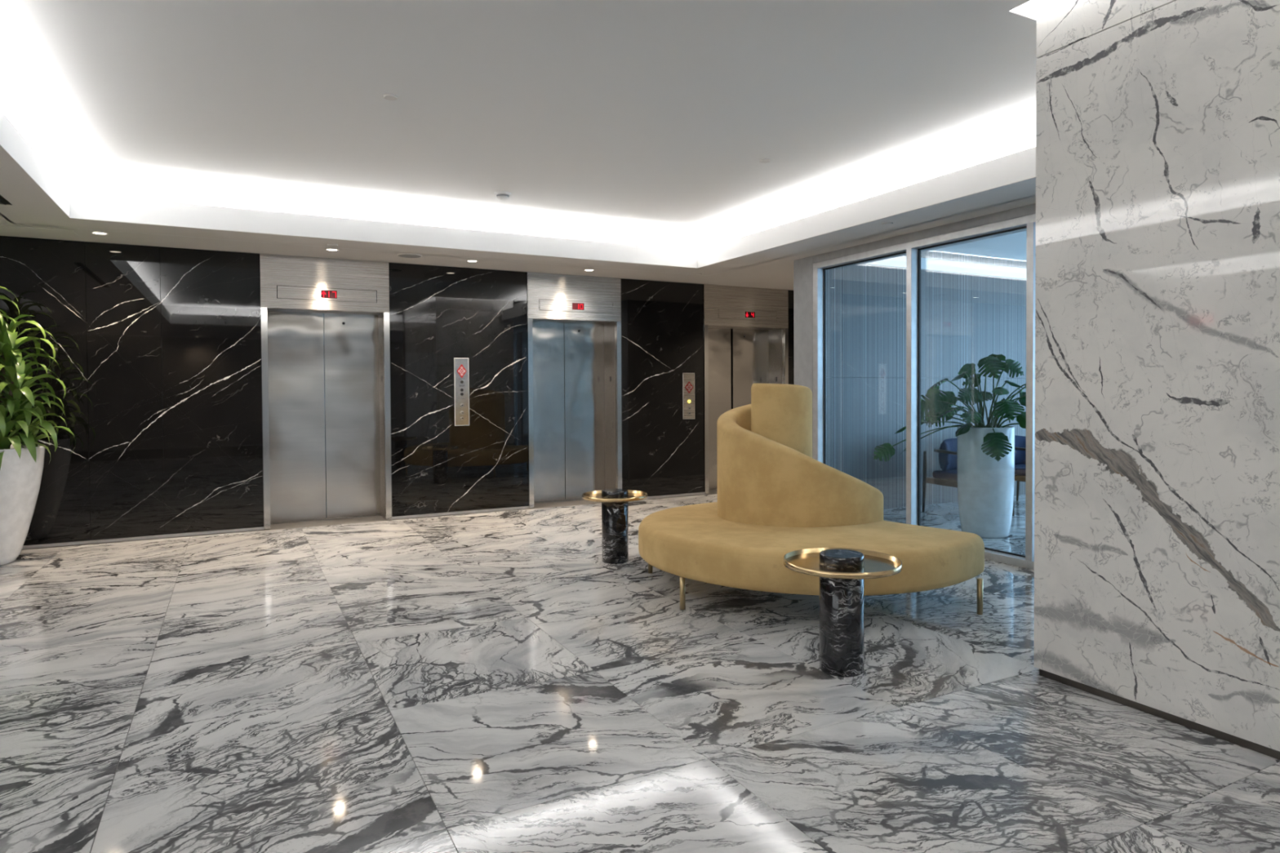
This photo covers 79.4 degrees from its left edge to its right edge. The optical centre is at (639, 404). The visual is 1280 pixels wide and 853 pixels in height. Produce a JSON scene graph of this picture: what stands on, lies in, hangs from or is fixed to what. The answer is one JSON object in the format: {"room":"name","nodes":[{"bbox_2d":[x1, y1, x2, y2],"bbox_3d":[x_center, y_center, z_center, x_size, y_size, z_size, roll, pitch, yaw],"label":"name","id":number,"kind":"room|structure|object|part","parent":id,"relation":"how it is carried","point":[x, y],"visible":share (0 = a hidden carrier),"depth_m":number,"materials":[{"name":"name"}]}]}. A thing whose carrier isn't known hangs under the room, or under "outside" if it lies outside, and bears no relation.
{"room":"elevator lobby","nodes":[
{"label":"elevator lobby","id":0,"kind":"room"},
{"bbox_2d":[0,235,794,546],"bbox_3d":[-3.085,-0.333,8.037,20.000,3.060,0.491,-1,1,-28],"label":"wall","id":1,"kind":"structure","parent":0,"point":[157,349],"depth_m":7.34,"materials":[{"name":"black stone"}]},
{"bbox_2d":[259,253,391,529],"bbox_3d":[-3.221,-0.134,7.917,1.197,2.675,0.441,-1,1,-28],"label":"elevator","id":2,"kind":"object","parent":1,"relation":"attached to","point":[325,322],"visible":0.98,"depth_m":7.98,"materials":[{"name":"metal"}]},
{"bbox_3d":[-3.641,0.134,7.497,0.056,2.154,0.062,-1,1,-28],"label":"post","id":3,"kind":"part","parent":2,"relation":"part of","materials":[{"name":"metal"}]},
{"bbox_3d":[-3.542,0.117,7.939,0.550,2.158,0.030,-1,1,-28],"label":"door panel","id":4,"kind":"part","parent":2,"relation":"part of","materials":[{"name":"metal"}]},
{"bbox_3d":[-3.144,-1.210,7.736,1.197,0.518,0.062,-1,1,-28],"label":"header panel","id":5,"kind":"part","parent":2,"relation":"part of","materials":[{"name":"metal"}]},
{"bbox_3d":[-3.290,1.197,8.089,1.085,0.007,0.070,-1,1,-28],"label":"sill","id":6,"kind":"part","parent":2,"relation":"part of","materials":[{"name":"metal"}]},
{"bbox_3d":[-3.125,-1.107,7.727,0.921,0.119,0.034,-1,1,-28],"label":"indicator plate","id":7,"kind":"part","parent":2,"relation":"part of","materials":[{"name":"metal"}]},
{"bbox_3d":[-3.050,0.109,8.197,0.550,2.158,0.030,-1,1,-28],"label":"door panel","id":8,"kind":"part","parent":2,"relation":"part of","materials":[{"name":"metal"}]},
{"bbox_3d":[-2.630,0.118,8.027,0.056,2.154,0.062,-1,1,-28],"label":"post","id":9,"kind":"part","parent":2,"relation":"part of","materials":[{"name":"metal"}]},
{"bbox_2d":[22,492,704,549],"bbox_3d":[-0.577,1.149,9.113,14.600,0.026,0.034,-1,1,-28],"label":"baseboard","id":10,"kind":"structure","parent":1,"relation":"attached to","point":[55,544],"depth_m":7.31,"materials":[{"name":"silver metal"}]},
{"bbox_2d":[453,357,469,426],"bbox_3d":[-1.930,-0.142,8.356,0.161,0.736,0.022,-1,1,-28],"label":"panel","id":11,"kind":"object","parent":1,"relation":"attached to","point":[461,380],"visible":1,"depth_m":8.35,"materials":[{"name":"silver metal"}]},
{"bbox_2d":[526,271,622,508],"bbox_3d":[-0.839,-0.172,9.165,1.172,2.675,0.440,-1,1,-28],"label":"elevator","id":12,"kind":"object","parent":1,"relation":"attached to","point":[575,407],"visible":0.84,"depth_m":9.25,"materials":[{"name":"metal"}]},
{"bbox_3d":[-1.248,0.096,8.751,0.056,2.154,0.062,-1,1,-28],"label":"post","id":13,"kind":"part","parent":12,"relation":"part of","materials":[{"name":"metal"}]},
{"bbox_3d":[-1.155,0.079,9.190,0.537,2.158,0.030,-1,1,-28],"label":"door panel","id":14,"kind":"part","parent":12,"relation":"part of","materials":[{"name":"metal"}]},
{"bbox_3d":[-0.908,1.159,9.337,1.060,0.007,0.070,-1,1,-28],"label":"sill","id":15,"kind":"part","parent":12,"relation":"part of","materials":[{"name":"metal"}]},
{"bbox_3d":[-0.761,-1.248,8.984,1.172,0.518,0.062,-1,1,-28],"label":"header panel","id":16,"kind":"part","parent":12,"relation":"part of","materials":[{"name":"metal"}]},
{"bbox_3d":[-0.741,-1.145,8.976,0.918,0.119,0.034,-1,1,-28],"label":"indicator plate","id":17,"kind":"part","parent":12,"relation":"part of","materials":[{"name":"metal"}]},
{"bbox_3d":[-0.674,0.071,9.442,0.537,2.158,0.030,-1,1,-28],"label":"door panel","id":18,"kind":"part","parent":12,"relation":"part of","materials":[{"name":"metal"}]},
{"bbox_3d":[-0.259,0.080,9.268,0.056,2.154,0.062,-1,1,-28],"label":"post","id":19,"kind":"part","parent":12,"relation":"part of","materials":[{"name":"metal"}]},
{"bbox_2d":[682,373,694,419],"bbox_3d":[0.618,-0.111,9.691,0.175,0.581,0.022,-1,1,-28],"label":"panel","id":20,"kind":"object","parent":1,"relation":"attached to","point":[688,379],"visible":1,"depth_m":9.68,"materials":[{"name":"silver metal"}]},
{"bbox_2d":[703,284,788,494],"bbox_3d":[1.315,-0.207,10.293,1.335,2.675,0.441,-1,1,-28],"label":"elevator","id":21,"kind":"object","parent":1,"relation":"attached to","point":[746,329],"visible":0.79,"depth_m":10.32,"materials":[{"name":"metal"}]},
{"bbox_3d":[0.834,0.062,9.841,0.056,2.154,0.062,-1,1,-28],"label":"post","id":22,"kind":"part","parent":21,"relation":"part of","materials":[{"name":"metal"}]},
{"bbox_3d":[0.958,0.045,10.296,0.606,2.158,0.030,-1,1,-28],"label":"door panel","id":23,"kind":"part","parent":21,"relation":"part of","materials":[{"name":"metal"}]},
{"bbox_3d":[1.392,-1.283,10.112,1.335,0.518,0.062,-1,1,-28],"label":"header panel","id":24,"kind":"part","parent":21,"relation":"part of","materials":[{"name":"metal"}]},
{"bbox_3d":[1.410,-1.180,10.102,0.918,0.119,0.034,-1,1,-28],"label":"indicator plate","id":25,"kind":"part","parent":21,"relation":"part of","materials":[{"name":"metal"}]},
{"bbox_3d":[1.522,0.035,10.592,0.606,2.158,0.030,-1,1,-28],"label":"door panel","id":26,"kind":"part","parent":21,"relation":"part of","materials":[{"name":"metal"}]},
{"bbox_3d":[1.967,0.044,10.434,0.056,2.154,0.062,-1,1,-28],"label":"post","id":27,"kind":"part","parent":21,"relation":"part of","materials":[{"name":"metal"}]},
{"bbox_2d":[0,0,1037,290],"bbox_3d":[0.017,-1.792,2.068,20.000,0.826,13.700,-1,1,-28],"label":"ceiling","id":28,"kind":"structure","parent":0,"point":[642,122],"depth_m":4.82,"materials":[{"name":"white paint"}]},
{"bbox_2d":[0,195,12,204],"bbox_3d":[-3.997,-1.399,4.527,0.070,0.009,2.070,-1,1,-28],"label":"air slot","id":29,"kind":"object","parent":28,"relation":"attached to","point":[2,201],"visible":1,"depth_m":5.35,"materials":[{"name":"black plastic"}]},
{"bbox_2d":[0,225,81,239],"bbox_3d":[-5.400,-1.426,6.202,1.430,0.002,0.460,-1,1,-28],"label":"access panel","id":30,"kind":"object","parent":28,"relation":"attached to","point":[4,229],"visible":1,"depth_m":6.41,"materials":[{"name":"white paint"}]},
{"bbox_2d":[90,231,108,235],"bbox_3d":[-4.520,-1.435,6.449,0.124,0.005,0.124,-1,1,-28],"label":"recessed light","id":31,"kind":"object","parent":28,"relation":"in","point":[93,233],"visible":1,"depth_m":6.43,"materials":[{"name":"white paint"}]},
{"bbox_2d":[324,248,338,251],"bbox_3d":[-2.901,-1.460,7.263,0.124,0.005,0.124,-1,1,-28],"label":"recessed light","id":32,"kind":"object","parent":28,"relation":"in","point":[326,249],"visible":1,"depth_m":7.27,"materials":[{"name":"white paint"}]},
{"bbox_2d":[327,244,337,246],"bbox_3d":[-2.799,-1.454,7.023,0.090,0.009,0.090,-1,1,-28],"label":"sprinkler cover","id":33,"kind":"object","parent":28,"relation":"attached to","point":[330,245],"visible":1,"depth_m":7.00,"materials":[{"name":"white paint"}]},
{"bbox_2d":[382,93,398,100],"bbox_3d":[-1.460,-1.799,4.512,0.084,0.009,0.084,-1,1,-28],"label":"sprinkler cover","id":34,"kind":"object","parent":28,"relation":"attached to","point":[387,96],"visible":1,"depth_m":4.50,"materials":[{"name":"white paint"}]},
{"bbox_2d":[397,253,422,257],"bbox_3d":[-2.271,-1.471,7.611,0.230,0.006,0.230,-1,1,-28],"label":"ceiling speaker","id":35,"kind":"object","parent":28,"relation":"attached to","point":[405,255],"visible":1,"depth_m":7.59,"materials":[{"name":"white paint"}]},
{"bbox_2d":[466,259,478,262],"bbox_3d":[-1.729,-1.480,7.944,0.124,0.005,0.124,-1,1,-28],"label":"recessed light","id":36,"kind":"object","parent":28,"relation":"in","point":[470,260],"visible":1,"depth_m":7.92,"materials":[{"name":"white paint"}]},
{"bbox_2d":[493,191,511,199],"bbox_3d":[-1.198,-1.822,6.738,0.150,0.054,0.150,-1,1,-28],"label":"smoke detector","id":37,"kind":"object","parent":28,"relation":"attached to","point":[500,195],"visible":1,"depth_m":6.70,"materials":[{"name":"white paint"}]},
{"bbox_2d":[0,109,1035,267],"bbox_3d":[0.022,-1.507,3.597,5.677,0.191,8.166,-1,1,-28],"label":"led strip light","id":38,"kind":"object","parent":28,"relation":"attached to","point":[1020,166],"depth_m":6.48,"materials":[{"name":"white paint"}]},
{"bbox_2d":[759,159,770,163],"bbox_3d":[0.943,-1.839,5.816,0.084,0.009,0.084,-1,1,-28],"label":"sprinkler cover","id":39,"kind":"object","parent":28,"relation":"attached to","point":[762,161],"visible":1,"depth_m":5.80,"materials":[{"name":"white paint"}]},
{"bbox_2d":[881,222,893,225],"bbox_3d":[2.006,-1.468,6.255,0.090,0.009,0.090,-1,1,-28],"label":"sprinkler cover","id":40,"kind":"object","parent":28,"relation":"attached to","point":[886,223],"visible":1,"depth_m":6.24,"materials":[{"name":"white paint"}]},
{"bbox_2d":[0,489,1279,852],"bbox_3d":[0.045,1.345,2.112,20.000,0.100,13.660,-1,1,-28],"label":"floor","id":41,"kind":"structure","parent":0,"point":[483,682],"depth_m":3.15,"materials":[{"name":"stone"}]},
{"bbox_2d":[0,286,75,565],"bbox_3d":[-5.182,0.105,5.989,1.296,2.289,0.934,-1,1,-28],"label":"plant","id":42,"kind":"object","parent":41,"relation":"on","point":[21,465],"visible":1,"depth_m":6.00,"materials":[{"name":"green plant"}]},
{"bbox_3d":[-5.172,0.792,6.019,0.856,0.915,0.856,-1,1,-28],"label":"planter","id":43,"kind":"part","parent":42,"relation":"part of","materials":[{"name":"white ceramic"}]},
{"bbox_2d":[582,488,647,564],"bbox_3d":[-0.195,0.943,6.016,0.510,0.554,0.510,0,1,32],"label":"side table","id":44,"kind":"object","parent":41,"relation":"on","point":[615,514],"visible":1,"depth_m":5.93,"materials":[{"name":"black stone"}]},
{"bbox_2d":[582,489,647,502],"bbox_3d":[-0.196,0.708,6.012,0.510,0.028,0.510,0,1,32],"label":"tray","id":45,"kind":"object","parent":44,"relation":"on","point":[604,495],"depth_m":5.93,"materials":[{"name":"gold metal"}]},
{"bbox_2d":[638,383,984,614],"bbox_3d":[1.065,0.539,5.242,2.064,1.378,2.191,-1,1,-28],"label":"sofa","id":46,"kind":"object","parent":41,"relation":"on","point":[775,500],"visible":0.98,"depth_m":5.03,"materials":[{"name":"yellow fabric"}]},
{"bbox_3d":[0.075,1.121,5.624,0.034,0.210,0.034,-1,1,-28],"label":"leg","id":47,"kind":"part","parent":46,"relation":"part of","materials":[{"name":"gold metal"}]},
{"bbox_3d":[0.259,1.138,4.693,0.034,0.210,0.034,-1,1,-28],"label":"leg","id":48,"kind":"part","parent":46,"relation":"part of","materials":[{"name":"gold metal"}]},
{"bbox_3d":[1.040,0.322,5.496,0.944,0.953,1.054,-1,1,-28],"label":"spiral backrest","id":49,"kind":"part","parent":46,"relation":"part of","materials":[{"name":"yellow fabric"}]},
{"bbox_3d":[1.067,0.912,5.250,2.064,0.234,2.191,-1,1,-28],"label":"seat","id":50,"kind":"part","parent":46,"relation":"part of","materials":[{"name":"yellow fabric"}]},
{"bbox_3d":[2.008,1.131,4.554,0.034,0.210,0.034,-1,1,-28],"label":"leg","id":51,"kind":"part","parent":46,"relation":"part of","materials":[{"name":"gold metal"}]},
{"bbox_2d":[783,547,902,677],"bbox_3d":[0.958,0.982,3.665,0.544,0.554,0.544,1,1,39],"label":"side table","id":52,"kind":"object","parent":41,"relation":"on","point":[842,572],"visible":1,"depth_m":3.58,"materials":[{"name":"black stone"}]},
{"bbox_2d":[783,547,902,579],"bbox_3d":[0.957,0.747,3.660,0.544,0.028,0.544,1,1,39],"label":"tray","id":53,"kind":"object","parent":52,"relation":"on","point":[873,565],"depth_m":3.59,"materials":[{"name":"gold metal"}]},
{"bbox_2d":[873,353,1026,538],"bbox_3d":[3.019,0.358,7.028,1.693,1.646,0.883,0,1,10],"label":"monstera","id":54,"kind":"object","parent":41,"relation":"on","point":[985,453],"visible":0.76,"depth_m":6.86,"materials":[{"name":"plant"}]},
{"bbox_2d":[922,438,1016,515],"bbox_3d":[3.471,0.761,8.185,0.722,0.791,0.618,-1,1,-22],"label":"lounge chair","id":55,"kind":"object","parent":41,"relation":"on","point":[948,450],"visible":0.41,"depth_m":8.15,"materials":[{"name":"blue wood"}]},
{"bbox_3d":[3.066,0.826,8.312,0.038,0.661,0.057,-1,1,-22],"label":"leg","id":56,"kind":"part","parent":55,"relation":"part of","materials":[{"name":"brown wood"}]},
{"bbox_3d":[3.474,0.811,8.179,0.660,0.060,0.540,-1,1,-22],"label":"seat frame","id":57,"kind":"part","parent":55,"relation":"part of","materials":[{"name":"brown wood"}]},
{"bbox_2d":[932,469,957,481],"bbox_3d":[3.488,0.742,8.141,0.600,0.080,0.480,-1,1,-22],"label":"seat cushion","id":58,"kind":"object","parent":55,"relation":"on","point":[944,475],"depth_m":8.10,"materials":[{"name":"blue fabric"}]},
{"bbox_2d":[938,438,957,471],"bbox_3d":[3.433,0.534,8.274,0.620,0.341,0.275,-1,1,-22],"label":"cushion","id":59,"kind":"object","parent":55,"relation":"on","point":[948,462],"depth_m":8.21,"materials":[{"name":"blue fabric"}]},
{"bbox_3d":[3.469,0.486,8.180,0.722,0.036,0.616,-1,1,-22],"label":"arm rail","id":60,"kind":"part","parent":55,"relation":"part of","materials":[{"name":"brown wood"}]},
{"bbox_2d":[957,425,1014,538],"bbox_3d":[3.144,0.688,7.016,0.477,0.985,0.477,-1,1,-28],"label":"planter","id":61,"kind":"object","parent":41,"relation":"on","point":[986,485],"depth_m":6.83,"materials":[{"name":"white ceramic"}]},
{"bbox_2d":[1014,435,1026,501],"bbox_3d":[4.337,0.746,8.683,0.722,0.791,0.618,-1,1,-34],"label":"lounge chair","id":62,"kind":"object","parent":41,"relation":"on","point":[1020,441],"visible":0.24,"depth_m":8.82,"materials":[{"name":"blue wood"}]},
{"bbox_3d":[4.465,0.803,9.089,0.038,0.661,0.057,-1,1,-34],"label":"leg","id":63,"kind":"part","parent":62,"relation":"part of","materials":[{"name":"brown wood"}]},
{"bbox_3d":[4.341,0.796,8.678,0.660,0.060,0.540,-1,1,-34],"label":"seat frame","id":64,"kind":"part","parent":62,"relation":"part of","materials":[{"name":"brown wood"}]},
{"bbox_2d":[1014,464,1026,475],"bbox_3d":[4.363,0.727,8.644,0.600,0.080,0.480,-1,1,-34],"label":"seat cushion","id":65,"kind":"object","parent":62,"relation":"on","point":[1020,469],"depth_m":8.44,"materials":[{"name":"blue fabric"}]},
{"bbox_2d":[1014,435,1026,464],"bbox_3d":[4.280,0.520,8.763,0.620,0.341,0.275,-1,1,-34],"label":"cushion","id":66,"kind":"object","parent":62,"relation":"on","point":[1020,441],"depth_m":8.83,"materials":[{"name":"blue fabric"}]},
{"bbox_3d":[4.335,0.471,8.679,0.722,0.036,0.616,-1,1,-34],"label":"arm rail","id":67,"kind":"part","parent":62,"relation":"part of","materials":[{"name":"brown wood"}]},
{"bbox_2d":[793,255,813,458],"bbox_3d":[1.730,-0.166,7.944,0.120,2.674,0.300,-1,1,-28],"label":"wall pier","id":68,"kind":"object","parent":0,"point":[802,268],"visible":0.36,"depth_m":7.89,"materials":[{"name":"white paint"}]},
{"bbox_2d":[813,203,1035,263],"bbox_3d":[3.893,-1.397,3.759,0.096,0.074,9.085,-1,1,-28],"label":"wall header","id":69,"kind":"structure","parent":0,"point":[1028,210],"depth_m":6.42,"materials":[{"name":"white paint"}]},
{"bbox_2d":[813,213,1035,569],"bbox_3d":[3.893,-0.060,3.809,0.117,2.598,9.035,-1,1,-28],"label":"window","id":70,"kind":"structure","parent":69,"relation":"in","point":[913,249],"depth_m":6.66,"materials":[{"name":"silver metal"}]},
{"bbox_3d":[3.887,-1.330,3.785,0.115,0.058,9.035,-1,1,-28],"label":"rail","id":71,"kind":"part","parent":70,"relation":"part of","materials":[{"name":"silver metal"}]},
{"bbox_3d":[3.902,1.210,3.834,0.115,0.058,9.035,-1,1,-28],"label":"rail","id":72,"kind":"part","parent":70,"relation":"part of","materials":[{"name":"silver metal"}]},
{"bbox_2d":[826,250,1026,509],"bbox_3d":[4.227,-0.401,9.355,5.820,3.060,0.100,-1,1,-28],"label":"wall","id":73,"kind":"structure","parent":0,"point":[966,318],"depth_m":8.61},
{"bbox_3d":[2.293,-1.017,8.287,1.258,1.445,0.020,-1,1,-28],"label":"ribbed panel","id":74,"kind":"part","parent":73,"relation":"part of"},
{"bbox_3d":[2.302,0.434,8.315,1.258,1.452,0.020,-1,1,-28],"label":"ribbed panel","id":75,"kind":"part","parent":73,"relation":"part of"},
{"bbox_3d":[3.400,0.417,8.890,1.218,1.452,0.020,-1,1,-28],"label":"ribbed panel","id":76,"kind":"part","parent":73,"relation":"part of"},
{"bbox_3d":[3.391,-1.034,8.862,1.218,1.445,0.020,-1,1,-28],"label":"ribbed panel","id":77,"kind":"part","parent":73,"relation":"part of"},
{"bbox_2d":[866,255,1026,278],"bbox_3d":[5.896,-1.566,6.575,4.660,0.123,6.270,-1,1,-28],"label":"trim","id":78,"kind":"structure","parent":73,"relation":"attached to","point":[900,261],"depth_m":8.95,"materials":[{"name":"white paint"}]},
{"bbox_3d":[4.472,-1.052,9.428,1.218,1.445,0.020,-1,1,-28],"label":"ribbed panel","id":79,"kind":"part","parent":73,"relation":"part of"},
{"bbox_3d":[4.481,0.399,9.456,1.218,1.452,0.020,-1,1,-28],"label":"ribbed panel","id":80,"kind":"part","parent":73,"relation":"part of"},
{"bbox_2d":[1033,0,1279,751],"bbox_3d":[3.246,-0.441,2.433,1.480,3.420,3.310,-1,1,-28],"label":"wall","id":81,"kind":"structure","parent":0,"point":[1157,437],"depth_m":3.07,"materials":[{"name":"stone"}]},
{"bbox_2d":[1039,668,1279,759],"bbox_3d":[3.165,1.248,2.634,1.444,0.036,2.892,-1,1,-28],"label":"baseboard","id":82,"kind":"structure","parent":81,"relation":"attached to","point":[1267,751],"depth_m":3.09,"materials":[{"name":"brown metal"}]}
]}

